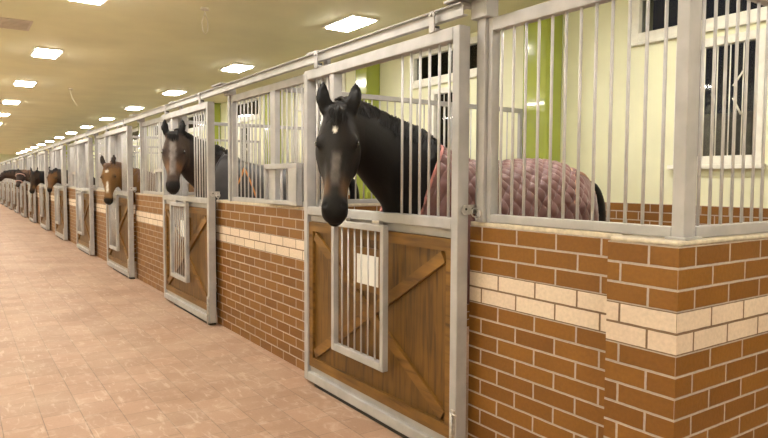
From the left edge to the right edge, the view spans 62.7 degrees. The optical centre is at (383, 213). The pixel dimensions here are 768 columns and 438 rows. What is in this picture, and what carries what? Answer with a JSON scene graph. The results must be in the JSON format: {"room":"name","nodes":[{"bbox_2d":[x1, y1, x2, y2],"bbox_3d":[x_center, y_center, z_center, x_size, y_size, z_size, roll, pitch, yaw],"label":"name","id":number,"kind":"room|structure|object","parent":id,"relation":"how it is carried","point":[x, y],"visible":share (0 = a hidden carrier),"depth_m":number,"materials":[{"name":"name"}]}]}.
{"room":"farm building","nodes":[
{"label":"farm building","id":0,"kind":"room"},
{"bbox_2d":[0,154,35,180],"bbox_3d":[-31.221,-2.926,48.940,7.600,3.400,0.200,-2,4,-34],"label":"wall","id":1,"kind":"structure","parent":0,"point":[3,157],"depth_m":49.78,"materials":[{"name":"yellow paint"}]},
{"bbox_2d":[133,202,135,261],"bbox_3d":[-3.733,0.204,12.300,2.815,1.314,0.120,-2,4,-34],"label":"wall","id":2,"kind":"structure","parent":0,"point":[134,206],"depth_m":11.64,"materials":[{"name":"brown brick"}]},
{"bbox_2d":[132,136,138,167],"bbox_3d":[-4.593,-1.137,11.640,0.109,0.572,0.040,-2,4,-34],"label":"grille","id":3,"kind":"object","parent":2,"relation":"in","point":[137,137],"depth_m":11.65,"materials":[{"name":"metal"}]},
{"bbox_2d":[147,136,157,166],"bbox_3d":[-4.344,-1.161,11.808,0.189,0.560,0.040,-2,4,-34],"label":"grille","id":4,"kind":"object","parent":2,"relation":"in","point":[147,136],"depth_m":11.76,"materials":[{"name":"metal"}]},
{"bbox_2d":[215,139,227,146],"bbox_3d":[-3.241,-1.405,12.543,0.246,0.144,0.040,-2,4,-34],"label":"grille","id":5,"kind":"object","parent":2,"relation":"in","point":[216,140],"depth_m":12.53,"materials":[{"name":"metal"}]},
{"bbox_2d":[238,140,258,163],"bbox_3d":[-2.772,-1.258,12.869,0.430,0.465,0.040,-2,4,-34],"label":"grille","id":6,"kind":"object","parent":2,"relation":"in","point":[238,140],"depth_m":12.96,"materials":[{"name":"metal"}]},
{"bbox_2d":[19,184,303,370],"bbox_3d":[-8.173,-0.027,16.218,0.120,1.316,27.980,-2,4,-34],"label":"brick wall","id":7,"kind":"structure","parent":0,"point":[260,246],"depth_m":5.96,"materials":[{"name":"brown brick"}]},
{"bbox_2d":[32,150,37,169],"bbox_3d":[-11.787,-1.552,21.323,0.200,1.152,0.275,-2,4,-34],"label":"steel post","id":8,"kind":"object","parent":7,"relation":"on","point":[36,153],"visible":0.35,"depth_m":21.26,"materials":[{"name":"silver metal"}]},
{"bbox_2d":[38,147,49,229],"bbox_3d":[-10.283,-0.759,19.012,0.157,2.420,1.835,-2,4,-35],"label":"door","id":9,"kind":"structure","parent":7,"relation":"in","point":[43,193],"depth_m":18.80,"materials":[{"name":"metal"}]},
{"bbox_2d":[44,146,51,169],"bbox_3d":[-9.744,-1.382,18.314,0.200,1.152,0.275,-2,4,-34],"label":"steel post","id":10,"kind":"object","parent":7,"relation":"on","point":[49,149],"visible":0.37,"depth_m":18.25,"materials":[{"name":"silver metal"}]},
{"bbox_2d":[50,149,53,169],"bbox_3d":[-9.125,-1.281,17.503,0.050,1.039,1.850,-2,4,-34],"label":"grille","id":11,"kind":"object","parent":7,"relation":"in","point":[51,150],"visible":0.24,"depth_m":17.97,"materials":[{"name":"metal"}]},
{"bbox_2d":[59,150,60,185],"bbox_3d":[-8.572,-1.206,16.691,0.090,0.984,0.120,-2,4,-34],"label":"steel post","id":12,"kind":"object","parent":7,"relation":"on","point":[59,150],"visible":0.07,"depth_m":16.63,"materials":[{"name":"grey metal"}]},
{"bbox_2d":[62,139,70,186],"bbox_3d":[-7.702,-1.212,15.306,0.200,1.152,0.275,-2,4,-34],"label":"steel post","id":13,"kind":"object","parent":7,"relation":"on","point":[68,143],"visible":0.43,"depth_m":15.26,"materials":[{"name":"grey metal"}]},
{"bbox_2d":[69,143,74,187],"bbox_3d":[-7.082,-1.111,14.495,0.050,1.039,1.850,-2,4,-34],"label":"grille","id":14,"kind":"object","parent":7,"relation":"in","point":[72,159],"visible":0.36,"depth_m":14.98,"materials":[{"name":"metal"}]},
{"bbox_2d":[72,173,74,187],"bbox_3d":[-6.969,-0.754,14.247,0.051,0.340,0.620,-2,4,-34],"label":"hatch","id":15,"kind":"object","parent":14,"relation":"attached to","point":[73,174],"visible":0.44,"depth_m":14.42,"materials":[{"name":"metal"}]},
{"bbox_2d":[81,143,85,187],"bbox_3d":[-6.530,-1.036,13.683,0.090,0.984,0.120,-2,4,-34],"label":"steel post","id":16,"kind":"object","parent":7,"relation":"on","point":[82,145],"visible":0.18,"depth_m":13.64,"materials":[{"name":"grey metal"}]},
{"bbox_2d":[87,130,100,189],"bbox_3d":[-5.659,-1.042,12.298,0.200,1.152,0.275,-2,4,-34],"label":"steel post","id":17,"kind":"object","parent":7,"relation":"on","point":[97,183],"visible":0.44,"depth_m":12.25,"materials":[{"name":"silver metal"}]},
{"bbox_2d":[96,134,104,189],"bbox_3d":[-5.322,-0.965,11.903,0.050,1.034,0.797,-2,4,-34],"label":"grille","id":18,"kind":"object","parent":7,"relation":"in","point":[100,151],"depth_m":12.03,"materials":[{"name":"metal"}]},
{"bbox_2d":[114,135,115,156],"bbox_3d":[-4.588,-1.158,10.809,0.050,0.361,0.104,-2,4,-34],"label":"grille","id":19,"kind":"object","parent":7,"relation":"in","point":[114,135],"depth_m":10.87,"materials":[{"name":"metal"}]},
{"bbox_2d":[116,134,121,190],"bbox_3d":[-4.487,-0.865,10.675,0.090,0.984,0.120,-2,4,-34],"label":"steel post","id":20,"kind":"object","parent":7,"relation":"on","point":[118,136],"visible":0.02,"depth_m":10.62,"materials":[{"name":"silver metal"}]},
{"bbox_2d":[129,114,146,193],"bbox_3d":[-3.616,-0.871,9.290,0.200,1.152,0.275,-2,4,-34],"label":"steel post","id":21,"kind":"object","parent":7,"relation":"on","point":[141,129],"visible":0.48,"depth_m":9.24,"materials":[{"name":"silver metal"}]},
{"bbox_2d":[142,117,178,194],"bbox_3d":[-2.997,-0.770,8.479,0.050,1.039,1.850,-2,4,-34],"label":"grille","id":22,"kind":"object","parent":7,"relation":"in","point":[147,124],"visible":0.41,"depth_m":8.89,"materials":[{"name":"metal"}]},
{"bbox_2d":[155,169,162,194],"bbox_3d":[-2.884,-0.414,8.231,0.051,0.340,0.620,-2,4,-34],"label":"hatch","id":23,"kind":"object","parent":22,"relation":"attached to","point":[157,171],"visible":0.53,"depth_m":8.42,"materials":[{"name":"metal"}]},
{"bbox_2d":[158,122,161,191],"bbox_3d":[-2.981,-0.756,8.448,0.058,0.930,0.120,-2,4,-34],"label":"steel post","id":24,"kind":"object","parent":22,"relation":"attached to","point":[159,123],"visible":0.43,"depth_m":8.40,"materials":[{"name":"silver metal"}]},
{"bbox_2d":[178,116,187,195],"bbox_3d":[-2.445,-0.695,7.667,0.090,0.984,0.120,-2,4,-34],"label":"steel post","id":25,"kind":"object","parent":7,"relation":"on","point":[183,191],"visible":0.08,"depth_m":7.64,"materials":[{"name":"silver metal"}]},
{"bbox_2d":[211,82,236,200],"bbox_3d":[-1.574,-0.701,6.282,0.200,1.152,0.275,-2,4,-34],"label":"steel post","id":26,"kind":"object","parent":7,"relation":"on","point":[231,106],"visible":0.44,"depth_m":6.24,"materials":[{"name":"silver metal"}]},
{"bbox_2d":[0,2,470,163],"bbox_3d":[-15.126,-2.348,26.195,0.145,0.102,55.510,-2,4,-34],"label":"door track","id":27,"kind":"object","parent":26,"relation":"attached to","point":[455,11],"visible":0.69,"depth_m":4.59,"materials":[{"name":"metal"}]},
{"bbox_2d":[0,164,2,203],"bbox_3d":[-22.538,-1.781,37.061,0.157,2.420,1.835,-2,4,-35],"label":"door","id":28,"kind":"structure","parent":27,"relation":"hanging from","point":[1,171],"depth_m":36.43,"materials":[{"name":"metal"}]},
{"bbox_2d":[3,163,7,205],"bbox_3d":[-20.496,-1.610,34.053,0.157,2.420,1.835,-2,4,-35],"label":"door","id":29,"kind":"structure","parent":27,"relation":"hanging from","point":[4,164],"depth_m":33.83,"materials":[{"name":"metal"}]},
{"bbox_2d":[7,161,12,209],"bbox_3d":[-18.453,-1.440,31.045,0.157,2.420,1.835,-2,4,-35],"label":"door","id":30,"kind":"structure","parent":27,"relation":"hanging from","point":[9,164],"depth_m":30.84,"materials":[{"name":"metal"}]},
{"bbox_2d":[12,158,18,212],"bbox_3d":[-16.411,-1.270,28.037,0.157,2.420,1.835,-2,4,-35],"label":"door","id":31,"kind":"structure","parent":27,"relation":"hanging from","point":[15,162],"depth_m":27.84,"materials":[{"name":"metal"}]},
{"bbox_2d":[19,157,26,216],"bbox_3d":[-14.368,-1.099,25.028,0.157,2.420,1.835,-2,4,-35],"label":"door","id":32,"kind":"structure","parent":27,"relation":"hanging from","point":[22,188],"depth_m":24.83,"materials":[{"name":"metal"}]},
{"bbox_2d":[27,152,36,222],"bbox_3d":[-12.326,-0.929,22.020,0.157,2.420,1.835,-2,4,-35],"label":"door","id":33,"kind":"structure","parent":27,"relation":"hanging from","point":[31,197],"depth_m":21.84,"materials":[{"name":"metal"}]},
{"bbox_2d":[53,141,67,240],"bbox_3d":[-8.241,-0.589,16.004,0.157,2.420,1.835,-2,4,-35],"label":"door","id":34,"kind":"structure","parent":27,"relation":"hanging from","point":[60,192],"depth_m":15.79,"materials":[{"name":"metal"}]},
{"bbox_2d":[74,132,94,255],"bbox_3d":[-6.210,-0.419,13.012,0.157,2.420,1.835,-2,4,-35],"label":"door","id":35,"kind":"structure","parent":27,"relation":"hanging from","point":[84,196],"depth_m":12.82,"materials":[{"name":"metal"}]},
{"bbox_2d":[104,119,136,277],"bbox_3d":[-4.324,-0.262,10.236,0.157,2.420,1.835,-2,4,-35],"label":"door","id":36,"kind":"structure","parent":27,"relation":"hanging from","point":[120,214],"depth_m":9.99,"materials":[{"name":"metal"}]},
{"bbox_2d":[161,93,219,323],"bbox_3d":[-2.265,-0.090,7.203,0.157,2.420,1.835,-2,4,-35],"label":"door","id":37,"kind":"structure","parent":27,"relation":"hanging from","point":[189,227],"depth_m":6.98,"materials":[{"name":"metal"}]},
{"bbox_2d":[304,11,480,437],"bbox_3d":[-0.071,0.092,3.972,0.157,2.420,1.835,-2,4,-35],"label":"door","id":38,"kind":"structure","parent":27,"relation":"hanging from","point":[385,293],"depth_m":3.77,"materials":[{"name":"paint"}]},
{"bbox_2d":[232,74,320,206],"bbox_3d":[-0.955,-0.600,5.471,0.050,1.039,1.850,-2,4,-34],"label":"grille","id":39,"kind":"object","parent":7,"relation":"in","point":[296,81],"visible":0.54,"depth_m":5.62,"materials":[{"name":"metal"}]},
{"bbox_2d":[270,91,279,199],"bbox_3d":[-0.939,-0.586,5.440,0.058,0.930,0.120,-2,4,-34],"label":"steel post","id":40,"kind":"object","parent":39,"relation":"attached to","point":[274,95],"visible":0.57,"depth_m":5.40,"materials":[{"name":"silver metal"}]},
{"bbox_2d":[265,163,301,205],"bbox_3d":[-0.842,-0.243,5.223,0.051,0.340,0.620,-2,4,-34],"label":"hatch","id":41,"kind":"object","parent":39,"relation":"attached to","point":[294,169],"visible":1,"depth_m":5.09,"materials":[{"name":"paint"}]},
{"bbox_2d":[323,77,329,193],"bbox_3d":[-0.402,-0.525,4.658,0.090,0.984,0.120,-2,4,-34],"label":"steel post","id":42,"kind":"object","parent":7,"relation":"on","point":[324,79],"visible":0.02,"depth_m":4.59,"materials":[{"name":"silver metal"}]},
{"bbox_2d":[0,203,468,437],"bbox_3d":[-14.059,0.252,23.745,7.600,0.100,61.000,-2,4,-34],"label":"floor","id":43,"kind":"structure","parent":0,"point":[88,349],"depth_m":5.14,"materials":[{"name":"tile"}]},
{"bbox_2d":[0,169,26,183],"bbox_3d":[-14.021,-0.837,25.580,3.324,1.878,0.664,-2,4,-32],"label":"horse","id":44,"kind":"object","parent":43,"relation":"on","point":[10,174],"visible":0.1,"depth_m":24.86},
{"bbox_2d":[15,168,30,186],"bbox_3d":[-11.675,-0.663,22.564,2.803,1.876,0.789,-3,4,-43],"label":"horse","id":45,"kind":"object","parent":43,"relation":"on","point":[22,175],"visible":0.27,"depth_m":21.66},
{"bbox_2d":[29,167,48,193],"bbox_3d":[-9.546,-0.494,19.668,2.680,1.868,0.654,-2,4,-32],"label":"horse","id":46,"kind":"object","parent":43,"relation":"on","point":[37,177],"visible":0.2,"depth_m":18.91},
{"bbox_2d":[46,167,94,191],"bbox_3d":[-7.492,-0.310,16.723,2.580,1.834,0.652,-2,4,-31],"label":"horse","id":47,"kind":"object","parent":43,"relation":"on","point":[54,176],"visible":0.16,"depth_m":16.03},
{"bbox_2d":[113,268,134,278],"bbox_3d":[-4.209,0.964,10.180,0.070,0.018,1.300,-2,4,-34],"label":"floor guide","id":48,"kind":"object","parent":43,"relation":"on","point":[113,268],"visible":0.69,"depth_m":9.93,"materials":[{"name":"grey metal"}]},
{"bbox_2d":[100,155,193,204],"bbox_3d":[-3.500,-0.018,10.831,2.573,1.915,0.647,-2,4,-37],"label":"horse","id":49,"kind":"object","parent":43,"relation":"on","point":[111,176],"visible":0.17,"depth_m":10.08},
{"bbox_2d":[174,303,215,324],"bbox_3d":[-2.167,1.134,7.172,0.070,0.018,1.300,-2,4,-34],"label":"floor guide","id":50,"kind":"object","parent":43,"relation":"on","point":[174,303],"visible":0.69,"depth_m":7.01,"materials":[{"name":"black metal"}]},
{"bbox_2d":[214,103,220,144],"bbox_3d":[-4.253,-1.028,15.749,0.265,3.400,0.390,-2,4,-34],"label":"column","id":51,"kind":"structure","parent":43,"relation":"on","point":[217,110],"depth_m":15.55,"materials":[{"name":"paint"}]},
{"bbox_2d":[161,120,359,306],"bbox_3d":[-1.408,0.019,7.717,2.630,2.190,0.810,-2,4,-34],"label":"horse","id":52,"kind":"object","parent":43,"relation":"on","point":[177,152],"visible":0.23,"depth_m":7.13},
{"bbox_2d":[265,91,280,163],"bbox_3d":[-2.261,-0.862,12.816,0.265,3.400,0.390,-2,4,-34],"label":"column","id":53,"kind":"structure","parent":43,"relation":"on","point":[266,97],"depth_m":12.69,"materials":[{"name":"paint"}]},
{"bbox_2d":[314,384,408,437],"bbox_3d":[-0.124,1.305,4.164,0.070,0.018,1.300,-2,4,-34],"label":"floor guide","id":54,"kind":"object","parent":43,"relation":"on","point":[315,385],"visible":0.44,"depth_m":4.12,"materials":[{"name":"black metal"}]},
{"bbox_2d":[355,64,379,198],"bbox_3d":[-0.269,-0.696,9.882,0.265,3.400,0.390,-2,4,-34],"label":"column","id":55,"kind":"structure","parent":43,"relation":"on","point":[367,79],"depth_m":9.70,"materials":[{"name":"paint"}]},
{"bbox_2d":[315,82,605,303],"bbox_3d":[0.626,0.264,4.319,2.771,2.086,0.757,-2,4,-36],"label":"horse","id":56,"kind":"object","parent":43,"relation":"on","point":[355,136],"visible":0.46,"depth_m":3.82},
{"bbox_2d":[522,15,562,161],"bbox_3d":[1.723,-0.530,6.948,0.265,3.400,0.390,-2,4,-34],"label":"column","id":57,"kind":"structure","parent":43,"relation":"on","point":[545,51],"depth_m":6.78,"materials":[{"name":"paint"}]},
{"bbox_2d":[188,193,349,288],"bbox_3d":[-1.690,0.374,9.292,2.815,1.314,0.120,-2,4,-34],"label":"wall","id":58,"kind":"structure","parent":0,"point":[348,193],"depth_m":8.81,"materials":[{"name":"brown brick"}]},
{"bbox_2d":[187,120,205,138],"bbox_3d":[-2.568,-1.145,8.610,0.249,0.236,0.040,-2,4,-34],"label":"grille","id":59,"kind":"object","parent":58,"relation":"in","point":[188,122],"depth_m":8.59,"materials":[{"name":"metal"}]},
{"bbox_2d":[214,122,227,149],"bbox_3d":[-2.283,-1.084,8.807,0.186,0.376,0.040,-2,4,-34],"label":"grille","id":60,"kind":"object","parent":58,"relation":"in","point":[219,124],"depth_m":8.80,"materials":[{"name":"metal"}]},
{"bbox_2d":[238,123,269,163],"bbox_3d":[-1.878,-1.003,9.087,0.473,0.563,0.040,-2,4,-34],"label":"grille","id":61,"kind":"object","parent":58,"relation":"in","point":[242,125],"depth_m":9.08,"materials":[{"name":"metal"}]},
{"bbox_2d":[280,126,300,162],"bbox_3d":[-1.403,-1.030,9.408,0.327,0.537,0.040,-2,4,-34],"label":"grille","id":62,"kind":"object","parent":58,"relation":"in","point":[284,127],"depth_m":9.43,"materials":[{"name":"metal"}]},
{"bbox_2d":[0,0,550,154],"bbox_3d":[-14.043,-3.268,23.557,8.000,0.150,61.400,-2,4,-34],"label":"ceiling","id":63,"kind":"structure","parent":0,"point":[117,55],"depth_m":8.97,"materials":[{"name":"beige paint"}]},
{"bbox_2d":[0,113,10,115],"bbox_3d":[-11.121,-2.883,18.351,0.380,0.035,0.700,-2,4,-34],"label":"recessed light","id":64,"kind":"object","parent":63,"relation":"in","point":[1,114],"visible":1,"depth_m":18.17,"materials":[{"name":"white plastic"}]},
{"bbox_2d":[1,99,20,103],"bbox_3d":[-9.078,-2.713,15.342,0.380,0.035,0.700,-2,4,-34],"label":"recessed light","id":65,"kind":"object","parent":63,"relation":"in","point":[3,101],"visible":1,"depth_m":15.21,"materials":[{"name":"white plastic"}]},
{"bbox_2d":[3,100,18,103],"bbox_3d":[-9.078,-2.711,15.342,0.300,0.031,0.620,-2,4,-34],"label":"diffuser","id":66,"kind":"object","parent":65,"relation":"attached to","point":[6,101],"depth_m":15.27,"materials":[{"name":"white plastic"}]},
{"bbox_2d":[0,17,32,30],"bbox_3d":[-4.470,-2.286,7.629,0.340,0.020,0.560,-2,4,-34],"label":"ceiling vent","id":67,"kind":"object","parent":63,"relation":"in","point":[8,23],"visible":1,"depth_m":7.58,"materials":[{"name":"metal"}]},
{"bbox_2d":[12,80,36,86],"bbox_3d":[-7.036,-2.542,12.334,0.380,0.035,0.700,-2,4,-34],"label":"recessed light","id":68,"kind":"object","parent":63,"relation":"in","point":[25,83],"visible":1,"depth_m":12.20,"materials":[{"name":"white plastic"}]},
{"bbox_2d":[15,81,34,86],"bbox_3d":[-7.036,-2.540,12.334,0.300,0.031,0.620,-2,4,-34],"label":"diffuser","id":69,"kind":"object","parent":68,"relation":"attached to","point":[18,83],"depth_m":12.20,"materials":[{"name":"white plastic"}]},
{"bbox_2d":[30,47,63,58],"bbox_3d":[-4.993,-2.372,9.326,0.380,0.035,0.700,-2,4,-34],"label":"recessed light","id":70,"kind":"object","parent":63,"relation":"in","point":[43,52],"visible":1,"depth_m":9.19,"materials":[{"name":"white plastic"}]},
{"bbox_2d":[70,0,106,4],"bbox_3d":[-2.951,-2.202,6.318,0.380,0.035,0.700,-2,4,-34],"label":"recessed light","id":71,"kind":"object","parent":63,"relation":"in","point":[98,2],"visible":1,"depth_m":6.53,"materials":[{"name":"white plastic"}]},
{"bbox_2d":[98,117,115,120],"bbox_3d":[-8.615,-2.938,19.589,0.380,0.035,0.700,-2,4,-34],"label":"recessed light","id":72,"kind":"object","parent":63,"relation":"in","point":[102,118],"visible":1,"depth_m":19.41,"materials":[{"name":"white plastic"}]},
{"bbox_2d":[124,106,144,109],"bbox_3d":[-6.561,-2.767,16.564,0.380,0.035,0.700,-2,4,-34],"label":"recessed light","id":73,"kind":"object","parent":63,"relation":"in","point":[128,107],"visible":1,"depth_m":16.45,"materials":[{"name":"white plastic"}]},
{"bbox_2d":[126,107,141,109],"bbox_3d":[-6.561,-2.765,16.565,0.300,0.031,0.620,-2,4,-34],"label":"diffuser","id":74,"kind":"object","parent":73,"relation":"attached to","point":[127,108],"depth_m":16.46,"materials":[{"name":"white plastic"}]},
{"bbox_2d":[161,89,187,95],"bbox_3d":[-4.507,-2.595,13.540,0.380,0.035,0.700,-2,4,-34],"label":"recessed light","id":75,"kind":"object","parent":63,"relation":"in","point":[170,91],"visible":1,"depth_m":13.38,"materials":[{"name":"white plastic"}]},
{"bbox_2d":[163,91,184,95],"bbox_3d":[-4.507,-2.594,13.540,0.300,0.031,0.620,-2,4,-34],"label":"diffuser","id":76,"kind":"object","parent":75,"relation":"attached to","point":[176,93],"depth_m":13.49,"materials":[{"name":"white plastic"}]},
{"bbox_2d":[201,7,208,34],"bbox_3d":[-1.957,-2.099,6.889,0.090,0.295,0.090,-2,4,-34],"label":"hanging cable","id":77,"kind":"object","parent":63,"relation":"hanging from","point":[204,9],"visible":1,"depth_m":6.87,"materials":[{"name":"beige plastic"}]},
{"bbox_2d":[219,63,255,72],"bbox_3d":[-2.454,-2.424,10.515,0.380,0.035,0.700,-2,4,-34],"label":"recessed light","id":78,"kind":"object","parent":63,"relation":"in","point":[234,67],"visible":1,"depth_m":10.41,"materials":[{"name":"white plastic"}]},
{"bbox_2d":[222,65,252,72],"bbox_3d":[-2.454,-2.422,10.515,0.300,0.031,0.620,-2,4,-34],"label":"diffuser","id":79,"kind":"object","parent":78,"relation":"attached to","point":[229,68],"depth_m":10.44,"materials":[{"name":"white plastic"}]},
{"bbox_2d":[322,14,379,31],"bbox_3d":[-0.400,-2.253,7.491,0.380,0.035,0.700,-2,4,-34],"label":"recessed light","id":80,"kind":"object","parent":63,"relation":"in","point":[351,22],"visible":1,"depth_m":7.39,"materials":[{"name":"white plastic"}]},
{"bbox_2d":[327,17,374,31],"bbox_3d":[-0.400,-2.251,7.491,0.300,0.031,0.620,-2,4,-34],"label":"diffuser","id":81,"kind":"object","parent":80,"relation":"attached to","point":[348,24],"depth_m":7.44,"materials":[{"name":"white plastic"}]},
{"bbox_2d":[48,0,767,207],"bbox_3d":[-10.781,-1.599,25.866,0.300,3.400,61.000,-2,4,-34],"label":"wall","id":82,"kind":"structure","parent":0,"point":[390,71],"depth_m":6.37,"materials":[{"name":"yellow paint"}]},
{"bbox_2d":[133,144,136,167],"bbox_3d":[-9.170,-1.957,23.194,0.130,1.135,0.830,-2,4,-34],"label":"window","id":83,"kind":"structure","parent":82,"relation":"in","point":[134,149],"depth_m":23.10,"materials":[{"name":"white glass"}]},
{"bbox_2d":[132,128,138,143],"bbox_3d":[-9.155,-2.833,23.149,0.110,0.510,1.760,-2,4,-34],"label":"window","id":84,"kind":"structure","parent":82,"relation":"in","point":[135,132],"depth_m":23.02,"materials":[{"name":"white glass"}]},
{"bbox_2d":[187,111,205,132],"bbox_3d":[-5.138,-2.498,17.232,0.110,0.510,1.760,-2,4,-34],"label":"window","id":85,"kind":"structure","parent":82,"relation":"in","point":[189,117],"depth_m":17.37,"materials":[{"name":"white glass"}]},
{"bbox_2d":[238,123,250,162],"bbox_3d":[-3.144,-1.454,14.319,0.130,1.135,0.830,-2,4,-34],"label":"window","id":86,"kind":"structure","parent":82,"relation":"in","point":[246,145],"depth_m":14.35,"materials":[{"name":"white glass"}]},
{"bbox_2d":[238,96,258,122],"bbox_3d":[-3.129,-2.331,14.273,0.110,0.510,1.760,-2,4,-34],"label":"window","id":87,"kind":"structure","parent":82,"relation":"in","point":[257,98],"depth_m":14.16,"materials":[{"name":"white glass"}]},
{"bbox_2d":[298,73,345,111],"bbox_3d":[-1.120,-2.163,11.315,0.110,0.510,1.760,-2,4,-34],"label":"window","id":88,"kind":"structure","parent":82,"relation":"in","point":[343,74],"depth_m":10.63,"materials":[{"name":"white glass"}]},
{"bbox_2d":[408,36,476,89],"bbox_3d":[0.889,-1.996,8.356,0.110,0.510,1.760,-2,4,-34],"label":"window","id":89,"kind":"structure","parent":82,"relation":"in","point":[473,40],"depth_m":8.57,"materials":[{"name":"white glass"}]},
{"bbox_2d":[431,86,469,147],"bbox_3d":[0.874,-1.119,8.401,0.130,1.135,0.830,-2,4,-34],"label":"window","id":90,"kind":"structure","parent":82,"relation":"in","point":[444,91],"depth_m":8.57,"materials":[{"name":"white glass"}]},
{"bbox_2d":[469,104,475,158],"bbox_3d":[0.908,-0.856,6.582,0.084,0.563,0.040,-2,4,-34],"label":"grille","id":91,"kind":"object","parent":82,"relation":"in","point":[471,106],"depth_m":6.57,"materials":[{"name":"metal"}]},
{"bbox_2d":[499,107,522,158],"bbox_3d":[1.375,-0.877,6.898,0.354,0.552,0.040,-2,4,-34],"label":"grille","id":92,"kind":"object","parent":82,"relation":"in","point":[505,109],"depth_m":6.96,"materials":[{"name":"metal"}]},
{"bbox_2d":[605,202,767,225],"bbox_3d":[-10.924,-0.555,25.828,0.035,1.318,61.000,-2,4,-34],"label":"trim","id":93,"kind":"structure","parent":82,"relation":"attached to","point":[651,211],"depth_m":5.84,"materials":[{"name":"brown brick"}]},
{"bbox_2d":[631,0,766,46],"bbox_3d":[2.898,-1.828,5.397,0.110,0.510,1.760,-2,4,-34],"label":"window","id":94,"kind":"structure","parent":82,"relation":"in","point":[637,28],"depth_m":5.82,"materials":[{"name":"white plastic"}]},
{"bbox_2d":[667,28,765,169],"bbox_3d":[2.883,-0.952,5.443,0.130,1.135,0.830,-2,4,-34],"label":"window","id":95,"kind":"structure","parent":82,"relation":"in","point":[742,35],"depth_m":5.27,"materials":[{"name":"white plastic"}]},
{"bbox_2d":[348,203,468,326],"bbox_3d":[0.352,0.544,6.284,2.815,1.314,0.120,-2,4,-34],"label":"wall","id":96,"kind":"structure","parent":0,"point":[359,206],"depth_m":5.85,"materials":[{"name":"brown brick"}]},
{"bbox_2d":[285,87,303,190],"bbox_3d":[-0.781,-0.641,5.447,0.170,0.885,0.040,-2,4,-34],"label":"grille","id":97,"kind":"object","parent":96,"relation":"in","point":[294,88],"depth_m":5.45,"materials":[{"name":"metal"}]},
{"bbox_2d":[347,175,378,203],"bbox_3d":[-0.203,-0.224,5.863,0.340,0.258,0.040,-2,4,-34],"label":"grille","id":98,"kind":"object","parent":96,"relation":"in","point":[350,201],"depth_m":5.84,"materials":[{"name":"metal"}]},
{"bbox_2d":[361,94,451,149],"bbox_3d":[0.229,-0.877,6.120,1.083,0.479,0.040,-2,4,-34],"label":"grille","id":99,"kind":"object","parent":96,"relation":"in","point":[379,98],"depth_m":6.15,"materials":[{"name":"metal"}]},
{"bbox_2d":[468,221,767,437],"bbox_3d":[2.074,0.687,3.752,3.250,1.316,1.230,-2,4,-34],"label":"brick wall","id":100,"kind":"structure","parent":0,"point":[573,333],"depth_m":2.66,"materials":[{"name":"brown brick"}]},
{"bbox_2d":[444,0,499,222],"bbox_3d":[0.469,-0.531,3.274,0.200,1.152,0.275,-2,4,-34],"label":"steel post","id":101,"kind":"object","parent":100,"relation":"on","point":[482,11],"visible":0.8,"depth_m":3.23,"materials":[{"name":"silver metal"}]},
{"bbox_2d":[490,0,671,236],"bbox_3d":[0.847,-0.450,2.817,0.050,1.039,0.992,-2,4,-34],"label":"grille","id":102,"kind":"object","parent":100,"relation":"in","point":[551,9],"visible":0.91,"depth_m":2.79,"materials":[{"name":"metal"}]},
{"bbox_2d":[665,0,701,240],"bbox_3d":[1.155,-0.744,2.379,0.115,1.688,0.085,-2,4,-34],"label":"post","id":103,"kind":"object","parent":100,"relation":"on","point":[689,24],"visible":1,"depth_m":2.38,"materials":[{"name":"metal"}]},
{"bbox_2d":[695,0,767,237],"bbox_3d":[2.466,-0.466,3.281,3.070,1.043,0.045,-2,4,-34],"label":"grille","id":104,"kind":"object","parent":100,"relation":"in","point":[726,229],"visible":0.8,"depth_m":2.58,"materials":[{"name":"metal"}]},
{"bbox_3d":[-9.860,-0.307,21.324,2.815,1.314,0.120,-2,4,-34],"label":"wall","id":105,"kind":"structure","parent":0,"visible":0},
{"bbox_2d":[48,154,135,176],"bbox_3d":[-9.874,-1.468,21.250,2.860,1.010,0.040,-2,4,-34],"label":"grille","id":106,"kind":"object","parent":105,"relation":"in","point":[48,154],"visible":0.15,"depth_m":21.29,"materials":[{"name":"metal"}]},
{"bbox_3d":[-5.775,0.034,15.308,2.815,1.314,0.120,-2,4,-34],"label":"wall","id":107,"kind":"structure","parent":0,"visible":0},
{"bbox_2d":[93,144,158,172],"bbox_3d":[-5.789,-1.127,15.233,2.860,1.010,0.040,-2,4,-34],"label":"grille","id":108,"kind":"object","parent":107,"relation":"in","point":[135,147],"visible":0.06,"depth_m":15.13,"materials":[{"name":"metal"}]},
{"label":"outside","id":109,"kind":"structure","parent":0,"visible":0},
{"bbox_2d":[698,111,752,155],"bbox_3d":[-5.421,-0.925,22.888,0.200,2.420,52.000,-2,4,-34],"label":"wall","id":110,"kind":"structure","parent":109,"point":[707,118],"depth_m":8.14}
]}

